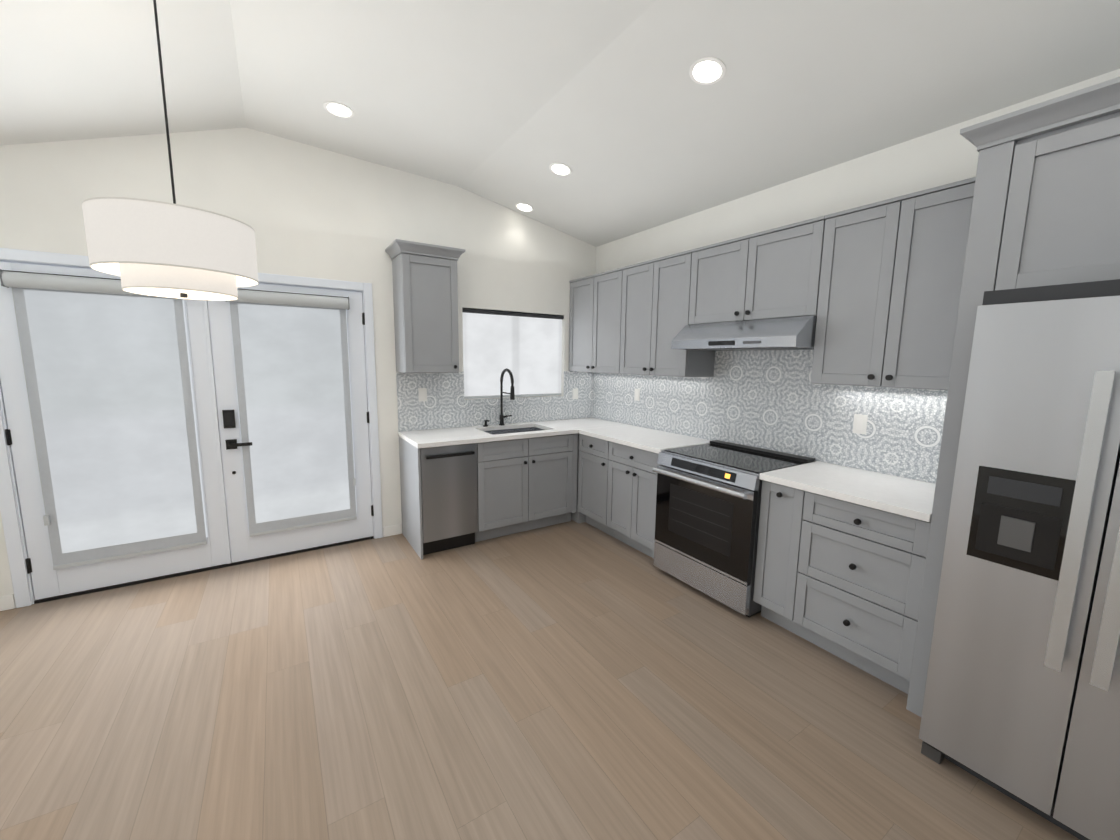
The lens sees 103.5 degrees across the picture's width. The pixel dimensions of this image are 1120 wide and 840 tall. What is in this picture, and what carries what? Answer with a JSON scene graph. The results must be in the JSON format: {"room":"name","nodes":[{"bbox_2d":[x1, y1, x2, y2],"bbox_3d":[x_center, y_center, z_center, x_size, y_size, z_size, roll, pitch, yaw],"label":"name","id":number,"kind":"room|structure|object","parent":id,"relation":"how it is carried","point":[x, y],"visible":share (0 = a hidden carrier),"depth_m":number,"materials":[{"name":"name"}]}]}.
{"room":"kitchen","nodes":[
{"label":"kitchen","id":0,"kind":"room"},
{"bbox_2d":[0,128,595,606],"bbox_3d":[-1.720,-0.567,3.577,5.160,3.200,0.150,-4,9,-32],"label":"wall","id":1,"kind":"structure","parent":0,"point":[304,210],"depth_m":3.30,"materials":[{"name":"paint"}]},
{"bbox_2d":[0,594,15,610],"bbox_3d":[-3.519,1.117,2.560,0.472,0.090,0.011,-4,9,-32],"label":"baseboard","id":2,"kind":"structure","parent":1,"relation":"attached to","point":[7,602],"depth_m":2.67,"materials":[{"name":"white wood"}]},
{"bbox_2d":[0,269,206,569],"bbox_3d":[-2.821,0.022,2.818,0.790,1.799,0.071,-4,9,-32],"label":"roller blind","id":3,"kind":"object","parent":1,"relation":"attached to","point":[106,373],"visible":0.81,"depth_m":2.81,"materials":[{"name":"white fabric"}]},
{"bbox_2d":[0,262,230,599],"bbox_3d":[-2.851,0.081,2.879,0.998,2.034,0.061,-4,9,-32],"label":"french door","id":4,"kind":"structure","parent":1,"relation":"in","point":[48,581],"depth_m":2.89,"materials":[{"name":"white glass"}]},
{"bbox_2d":[0,248,382,607],"bbox_3d":[-2.453,0.018,3.179,2.113,2.129,0.163,-4,9,-32],"label":"door frame","id":5,"kind":"structure","parent":1,"relation":"attached to","point":[15,539],"depth_m":2.69,"materials":[{"name":"white wood"}]},
{"bbox_2d":[34,536,373,603],"bbox_3d":[-2.470,1.063,3.327,1.971,0.018,0.149,-4,9,-32],"label":"sill","id":6,"kind":"structure","parent":1,"relation":"attached to","point":[178,574],"depth_m":3.14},
{"bbox_2d":[207,284,373,562],"bbox_3d":[-1.996,0.021,3.396,0.998,2.034,0.105,-4,9,-32],"label":"french door","id":7,"kind":"structure","parent":1,"relation":"in","point":[244,545],"depth_m":3.36,"materials":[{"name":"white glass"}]},
{"bbox_2d":[226,289,356,536],"bbox_3d":[-1.984,-0.040,3.350,0.772,1.799,0.071,-4,9,-32],"label":"roller blind","id":8,"kind":"object","parent":1,"relation":"attached to","point":[292,370],"visible":0.85,"depth_m":3.35,"materials":[{"name":"white fabric"}]},
{"bbox_2d":[385,239,464,372],"bbox_3d":[-1.091,-0.885,3.618,0.537,0.985,0.378,-4,9,-32],"label":"upper cabinet","id":9,"kind":"object","parent":1,"relation":"attached to","point":[425,290],"visible":1,"depth_m":3.50,"materials":[{"name":"grey wood"}]},
{"bbox_2d":[396,371,592,431],"bbox_3d":[-0.514,-0.217,4.309,2.066,0.509,0.008,-4,9,-32],"label":"backsplash","id":10,"kind":"structure","parent":1,"relation":"attached to","point":[445,405],"depth_m":4.09,"materials":[{"name":"tile"}]},
{"bbox_2d":[418,388,426,401],"bbox_3d":[-1.199,-0.220,3.856,0.072,0.116,0.008,-4,9,-32],"label":"electrical outlet","id":11,"kind":"object","parent":10,"relation":"attached to","point":[422,393],"visible":1,"depth_m":3.85,"materials":[{"name":"white plastic"}]},
{"bbox_2d":[572,388,577,398],"bbox_3d":[0.165,-0.281,4.729,0.072,0.116,0.008,-4,9,-32],"label":"electrical outlet","id":12,"kind":"object","parent":10,"relation":"attached to","point":[575,393],"visible":1,"depth_m":4.72,"materials":[{"name":"white plastic"}]},
{"bbox_2d":[462,313,559,398],"bbox_3d":[-0.466,-0.643,4.388,1.097,0.834,0.050,-4,9,-32],"label":"kitchen window","id":13,"kind":"structure","parent":1,"relation":"in","point":[508,397],"depth_m":4.38,"materials":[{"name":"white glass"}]},
{"bbox_2d":[462,308,563,398],"bbox_3d":[-0.436,-0.640,4.342,1.091,0.824,0.039,-4,9,-32],"label":"window blind","id":14,"kind":"object","parent":13,"relation":"attached to","point":[525,349],"visible":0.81,"depth_m":4.31,"materials":[{"name":"grey fabric"}]},
{"bbox_2d":[0,519,1079,839],"bbox_3d":[-0.456,1.364,1.811,5.160,0.120,4.920,-4,9,-32],"label":"floor","id":15,"kind":"structure","parent":0,"point":[572,681],"depth_m":1.93,"materials":[{"name":"brown wood"}]},
{"bbox_2d":[399,437,422,558],"bbox_3d":[-1.223,0.607,3.609,0.018,0.877,0.606,-4,9,-32],"label":"end panel","id":16,"kind":"object","parent":15,"relation":"on","point":[410,485],"visible":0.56,"depth_m":3.54,"materials":[{"name":"grey wood"}]},
{"bbox_2d":[420,443,477,554],"bbox_3d":[-1.016,0.596,3.723,0.446,0.873,0.640,-4,9,-32],"label":"dishwasher","id":17,"kind":"object","parent":15,"relation":"on","point":[449,496],"visible":0.69,"depth_m":3.48,"materials":[{"name":"grey metal"}]},
{"bbox_2d":[475,427,577,541],"bbox_3d":[-0.408,0.549,4.110,0.990,0.877,0.638,-4,9,-32],"label":"base cabinet","id":18,"kind":"object","parent":15,"relation":"on","point":[525,484],"visible":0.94,"depth_m":3.85,"materials":[{"name":"grey wood"}]},
{"bbox_2d":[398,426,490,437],"bbox_3d":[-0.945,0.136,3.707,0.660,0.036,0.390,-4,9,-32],"label":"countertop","id":19,"kind":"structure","parent":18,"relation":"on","point":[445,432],"depth_m":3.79,"materials":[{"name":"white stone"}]},
{"bbox_2d":[398,420,621,448],"bbox_3d":[-0.347,0.092,4.084,2.079,0.036,0.636,-4,9,-32],"label":"countertop","id":20,"kind":"structure","parent":18,"relation":"on","point":[551,428],"depth_m":3.74,"materials":[{"name":"white stone"}]},
{"bbox_2d":[499,368,514,425],"bbox_3d":[-0.463,-0.209,4.132,0.133,0.544,0.278,-4,9,-32],"label":"faucet","id":21,"kind":"object","parent":20,"relation":"on","point":[512,397],"visible":1,"depth_m":4.17,"materials":[{"name":"black metal"}]},
{"bbox_2d":[484,427,543,434],"bbox_3d":[-0.411,0.209,4.064,0.642,0.190,0.417,-4,9,-32],"label":"sink basin","id":22,"kind":"object","parent":20,"relation":"in","point":[504,431],"visible":0.02,"depth_m":4.27,"materials":[{"name":"silver metal"}]},
{"bbox_2d":[554,418,612,425],"bbox_3d":[0.258,0.047,4.472,0.639,0.036,0.390,-4,9,-32],"label":"countertop","id":23,"kind":"structure","parent":18,"relation":"on","point":[580,421],"depth_m":4.56,"materials":[{"name":"white stone"}]},
{"bbox_2d":[578,423,711,453],"bbox_3d":[0.717,0.149,3.765,0.636,0.036,1.010,-4,9,-32],"label":"countertop","id":24,"kind":"structure","parent":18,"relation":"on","point":[652,440],"depth_m":3.68,"materials":[{"name":"white stone"}]},
{"bbox_2d":[571,433,585,522],"bbox_3d":[0.268,0.497,4.557,0.584,0.877,0.607,-4,9,-32],"label":"base cabinet","id":25,"kind":"object","parent":15,"relation":"on","point":[578,517],"visible":0.07,"depth_m":4.21,"materials":[{"name":"grey wood"}]},
{"bbox_2d":[578,434,614,536],"bbox_3d":[0.529,0.562,4.108,0.638,0.877,0.433,-4,9,-32],"label":"base cabinet","id":26,"kind":"object","parent":15,"relation":"on","point":[593,478],"visible":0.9,"depth_m":3.95,"materials":[{"name":"grey wood"}]},
{"bbox_2d":[607,441,659,557],"bbox_3d":[0.815,0.625,3.666,0.638,0.877,0.624,-4,9,-32],"label":"base cabinet","id":27,"kind":"object","parent":15,"relation":"on","point":[631,496],"visible":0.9,"depth_m":3.51,"materials":[{"name":"grey wood"}]},
{"bbox_2d":[653,440,814,616],"bbox_3d":[1.141,0.686,3.046,0.703,0.932,0.768,-4,9,-32],"label":"range oven","id":28,"kind":"object","parent":15,"relation":"on","point":[708,500],"visible":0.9,"depth_m":2.84,"materials":[{"name":"black glass"}]},
{"bbox_2d":[753,480,930,693],"bbox_3d":[1.614,0.804,2.429,0.638,0.877,0.789,-4,9,-32],"label":"base cabinet","id":29,"kind":"object","parent":15,"relation":"on","point":[842,579],"visible":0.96,"depth_m":2.21,"materials":[{"name":"grey wood"}]},
{"bbox_2d":[759,461,935,521],"bbox_3d":[1.621,0.350,2.368,0.633,0.036,0.790,-4,9,-32],"label":"countertop","id":30,"kind":"structure","parent":29,"relation":"on","point":[908,497],"depth_m":2.29,"materials":[{"name":"white stone"}]},
{"bbox_2d":[906,141,1015,716],"bbox_3d":[1.866,0.127,1.962,0.627,2.350,0.096,-4,9,-32],"label":"panel","id":31,"kind":"object","parent":15,"relation":"on","point":[990,198],"visible":0.35,"depth_m":1.75,"materials":[{"name":"grey wood"}]},
{"bbox_2d":[919,279,1119,839],"bbox_3d":[2.006,0.476,1.468,0.908,1.795,0.908,-4,9,-32],"label":"refrigerator","id":32,"kind":"object","parent":15,"relation":"on","point":[1021,704],"visible":1,"depth_m":1.44,"materials":[{"name":"grey metal"}]},
{"bbox_2d":[0,0,1119,246],"bbox_3d":[-0.420,-1.470,1.426,5.160,0.848,4.920,-4,9,-32],"label":"ceiling","id":33,"kind":"structure","parent":0,"point":[624,116],"depth_m":2.22,"materials":[{"name":"paint"}]},
{"bbox_2d":[82,0,258,300],"bbox_3d":[-1.589,-1.122,1.792,0.536,1.214,0.536,-4,9,-32],"label":"pendant lamp","id":34,"kind":"object","parent":33,"relation":"hanging from","point":[155,248],"visible":1,"depth_m":1.68,"materials":[{"name":"fabric"}]},
{"bbox_2d":[324,101,353,117],"bbox_3d":[-1.370,-1.923,2.738,0.170,0.012,0.170,-4,9,-32],"label":"recessed light","id":35,"kind":"object","parent":33,"relation":"in","point":[338,109],"visible":1,"depth_m":2.73,"materials":[{"name":"white plastic"}]},
{"bbox_2d":[515,203,533,211],"bbox_3d":[-0.322,-1.927,4.002,0.168,0.036,0.170,-4,9,-32],"label":"recessed light","id":36,"kind":"object","parent":33,"relation":"in","point":[524,207],"visible":1,"depth_m":3.99,"materials":[{"name":"white plastic"}]},
{"bbox_2d":[549,163,571,175],"bbox_3d":[0.005,-1.847,3.254,0.168,0.036,0.170,-4,9,-32],"label":"recessed light","id":37,"kind":"object","parent":33,"relation":"in","point":[561,169],"visible":1,"depth_m":3.25,"materials":[{"name":"white plastic"}]},
{"bbox_2d":[689,57,725,84],"bbox_3d":[0.713,-1.688,2.139,0.168,0.036,0.170,-4,9,-32],"label":"recessed light","id":38,"kind":"object","parent":33,"relation":"in","point":[707,71],"visible":1,"depth_m":2.13,"materials":[{"name":"white plastic"}]},
{"bbox_2d":[596,69,1119,480],"bbox_3d":[1.715,-0.427,2.866,0.150,3.200,4.770,-4,9,-32],"label":"wall","id":39,"kind":"structure","parent":0,"point":[947,155],"depth_m":2.71,"materials":[{"name":"paint"}]},
{"bbox_2d":[569,268,622,373],"bbox_3d":[0.442,-0.931,4.334,0.358,0.923,0.823,-4,9,-32],"label":"upper cabinet","id":40,"kind":"object","parent":39,"relation":"attached to","point":[595,322],"visible":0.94,"depth_m":4.21,"materials":[{"name":"grey wood"}]},
{"bbox_2d":[620,250,714,376],"bbox_3d":[0.871,-0.836,3.670,0.358,0.923,0.766,-4,9,-32],"label":"upper cabinet","id":41,"kind":"object","parent":39,"relation":"attached to","point":[655,307],"visible":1,"depth_m":3.53,"materials":[{"name":"grey wood"}]},
{"bbox_2d":[689,216,825,324],"bbox_3d":[1.331,-0.924,2.936,0.358,0.538,0.929,-4,9,-32],"label":"upper cabinet","id":42,"kind":"object","parent":39,"relation":"attached to","point":[772,273],"visible":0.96,"depth_m":2.78,"materials":[{"name":"grey wood"}]},
{"bbox_2d":[671,316,816,350],"bbox_3d":[1.261,-0.561,2.943,0.493,0.182,0.921,-4,9,-32],"label":"range hood","id":43,"kind":"object","parent":42,"relation":"attached to","point":[792,333],"visible":0.77,"depth_m":2.72,"materials":[{"name":"silver metal"}]},
{"bbox_2d":[592,350,947,483],"bbox_3d":[1.234,-0.273,3.490,0.008,0.885,3.228,-4,9,-32],"label":"backsplash","id":44,"kind":"structure","parent":39,"relation":"attached to","point":[776,400],"depth_m":3.01,"materials":[{"name":"tile"}]},
{"bbox_2d":[634,388,639,400],"bbox_3d":[0.742,-0.244,4.252,0.008,0.116,0.072,-4,9,-32],"label":"electrical outlet","id":45,"kind":"object","parent":44,"relation":"attached to","point":[637,395],"visible":1,"depth_m":4.25,"materials":[{"name":"white plastic"}]},
{"bbox_2d":[852,414,867,434],"bbox_3d":[1.790,0.025,2.634,0.008,0.116,0.072,-4,9,-32],"label":"electrical outlet","id":46,"kind":"object","parent":44,"relation":"attached to","point":[860,424],"visible":1,"depth_m":2.63,"materials":[{"name":"white plastic"}]},
{"bbox_2d":[811,177,975,389],"bbox_3d":[1.771,-0.635,2.276,0.358,0.923,0.711,-4,9,-32],"label":"upper cabinet","id":47,"kind":"object","parent":39,"relation":"attached to","point":[891,275],"visible":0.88,"depth_m":2.19,"materials":[{"name":"grey wood"}]},
{"bbox_2d":[995,112,1119,289],"bbox_3d":[2.143,-0.709,1.400,0.656,0.535,0.936,-4,9,-32],"label":"upper cabinet","id":48,"kind":"object","parent":39,"relation":"attached to","point":[1062,222],"visible":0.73,"depth_m":1.51,"materials":[{"name":"grey wood"}]},
{"bbox_2d":[960,77,1119,151],"bbox_3d":[2.139,-1.014,1.353,0.677,0.080,1.230,-4,9,-32],"label":"crown molding","id":49,"kind":"structure","parent":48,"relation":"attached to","point":[1102,99],"depth_m":1.51,"materials":[{"name":"grey wood"}]}
]}

